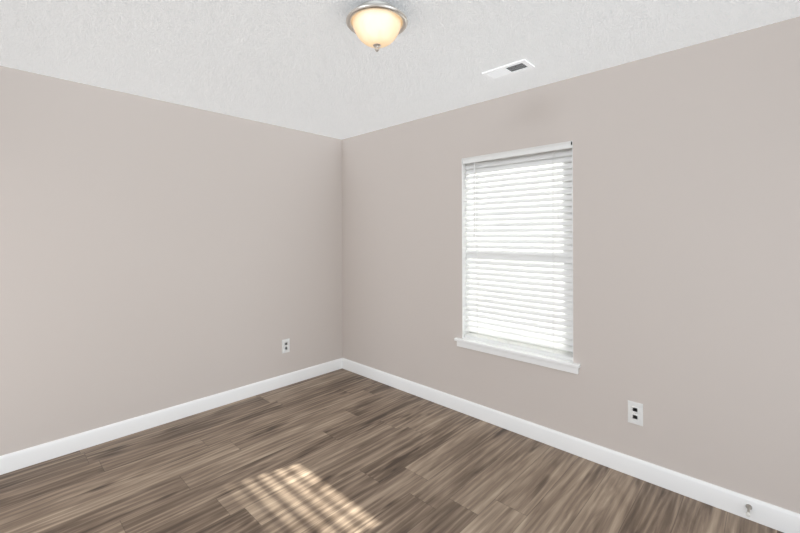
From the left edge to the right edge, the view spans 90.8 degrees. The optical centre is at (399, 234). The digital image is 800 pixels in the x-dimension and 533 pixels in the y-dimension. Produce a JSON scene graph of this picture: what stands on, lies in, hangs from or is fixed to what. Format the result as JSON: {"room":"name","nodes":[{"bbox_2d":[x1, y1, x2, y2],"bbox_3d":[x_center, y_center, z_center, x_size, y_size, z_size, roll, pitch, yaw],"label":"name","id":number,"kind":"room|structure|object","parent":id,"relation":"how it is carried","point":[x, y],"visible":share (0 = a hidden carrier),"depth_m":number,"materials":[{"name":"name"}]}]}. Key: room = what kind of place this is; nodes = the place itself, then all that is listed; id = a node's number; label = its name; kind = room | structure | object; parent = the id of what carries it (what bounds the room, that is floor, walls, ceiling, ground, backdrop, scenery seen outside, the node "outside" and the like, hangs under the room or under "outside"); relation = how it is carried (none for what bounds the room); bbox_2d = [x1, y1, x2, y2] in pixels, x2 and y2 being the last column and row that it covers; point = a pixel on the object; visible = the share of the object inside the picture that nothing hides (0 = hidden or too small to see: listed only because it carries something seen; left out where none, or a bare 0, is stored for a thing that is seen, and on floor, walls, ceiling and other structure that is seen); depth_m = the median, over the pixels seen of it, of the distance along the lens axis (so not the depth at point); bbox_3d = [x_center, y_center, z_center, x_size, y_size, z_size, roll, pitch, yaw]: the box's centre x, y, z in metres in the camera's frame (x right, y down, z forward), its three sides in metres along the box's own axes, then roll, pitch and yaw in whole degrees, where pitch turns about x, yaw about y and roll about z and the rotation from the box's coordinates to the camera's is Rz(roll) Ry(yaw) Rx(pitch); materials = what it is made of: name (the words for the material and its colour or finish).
{"room":"empty bedroom","nodes":[
{"label":"empty bedroom","id":0,"kind":"room"},
{"bbox_2d":[0,66,341,455],"bbox_3d":[-1.675,0.209,3.221,0.160,2.440,3.220,0,0,44],"label":"wall","id":1,"kind":"structure","parent":0,"point":[156,255],"depth_m":2.91,"materials":[{"name":"beige paint"}]},
{"bbox_2d":[0,358,341,474],"bbox_3d":[-1.609,1.375,3.161,0.014,0.108,2.900,0,0,44],"label":"baseboard","id":2,"kind":"structure","parent":1,"relation":"attached to","point":[20,459],"depth_m":2.89,"materials":[{"name":"white paint"}]},
{"bbox_2d":[282,338,289,353],"bbox_3d":[-1.077,1.054,3.725,0.008,0.128,0.078,0,0,44],"label":"electrical outlet","id":3,"kind":"object","parent":1,"relation":"attached to","point":[285,345],"visible":1,"depth_m":3.72,"materials":[{"name":"white plastic"}]},
{"bbox_2d":[0,368,782,532],"bbox_3d":[-0.128,1.484,1.753,4.420,0.120,3.220,0,0,44],"label":"floor","id":4,"kind":"structure","parent":0,"point":[342,450],"depth_m":2.28,"materials":[{"name":"brown wood"}]},
{"bbox_2d":[0,0,799,139],"bbox_3d":[-0.136,-1.076,1.753,4.420,0.120,3.220,0,0,44],"label":"ceiling","id":5,"kind":"structure","parent":0,"point":[318,67],"depth_m":2.14,"materials":[{"name":"white paint"}]},
{"bbox_2d":[346,0,407,51],"bbox_3d":[-0.105,-0.924,1.799,0.282,0.182,0.282,0,0,44],"label":"flush-mount ceiling light","id":6,"kind":"object","parent":5,"relation":"attached to","point":[376,24],"visible":1,"depth_m":1.73,"materials":[{"name":"beige glass"}]},
{"bbox_2d":[482,59,534,79],"bbox_3d":[0.666,-1.013,2.436,0.285,0.010,0.140,0,0,44],"label":"ceiling vent","id":7,"kind":"object","parent":5,"relation":"in","point":[509,69],"visible":1,"depth_m":2.43,"materials":[{"name":"white metal"}]},
{"bbox_2d":[342,16,799,513],"bbox_3d":[0.922,0.201,2.862,4.100,2.440,0.160,0,0,44],"label":"wall","id":8,"kind":"structure","parent":0,"point":[686,247],"depth_m":2.28,"materials":[{"name":"beige paint"}]},
{"bbox_2d":[454,337,579,373],"bbox_3d":[0.829,0.865,2.885,0.968,0.069,0.127,0,0,44],"label":"window sill","id":9,"kind":"structure","parent":8,"relation":"attached to","point":[570,366],"depth_m":2.80,"materials":[{"name":"white paint"}]},
{"bbox_2d":[462,141,572,337],"bbox_3d":[0.843,0.112,2.892,0.865,1.440,0.094,0,0,44],"label":"window frame","id":10,"kind":"structure","parent":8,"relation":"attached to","point":[464,327],"depth_m":3.17,"materials":[{"name":"white paint"}]},
{"bbox_2d":[463,141,572,360],"bbox_3d":[0.836,0.111,2.885,0.856,1.437,0.072,0,0,44],"label":"window blind","id":11,"kind":"object","parent":8,"relation":"attached to","point":[519,250],"visible":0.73,"depth_m":2.85,"materials":[{"name":"white plastic"}]},
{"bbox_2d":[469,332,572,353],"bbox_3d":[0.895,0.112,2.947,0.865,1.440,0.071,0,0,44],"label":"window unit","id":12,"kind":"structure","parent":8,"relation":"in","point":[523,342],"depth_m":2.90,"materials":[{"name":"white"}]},
{"bbox_2d":[628,400,642,425],"bbox_3d":[1.380,1.049,2.313,0.078,0.128,0.008,0,0,44],"label":"electrical outlet","id":13,"kind":"object","parent":8,"relation":"attached to","point":[635,412],"visible":1,"depth_m":2.31,"materials":[{"name":"white plastic"}]},
{"bbox_2d":[342,358,799,532],"bbox_3d":[0.866,1.368,2.799,4.100,0.108,0.014,0,0,44],"label":"baseboard","id":14,"kind":"structure","parent":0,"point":[783,520],"depth_m":2.39,"materials":[{"name":"white paint"}]},
{"bbox_2d":[746,504,751,516],"bbox_3d":[1.707,1.355,1.931,0.025,0.025,0.084,0,0,44],"label":"door stop","id":15,"kind":"object","parent":14,"relation":"attached to","point":[749,508],"visible":1,"depth_m":1.94,"materials":[{"name":"grey metal"}]}
]}

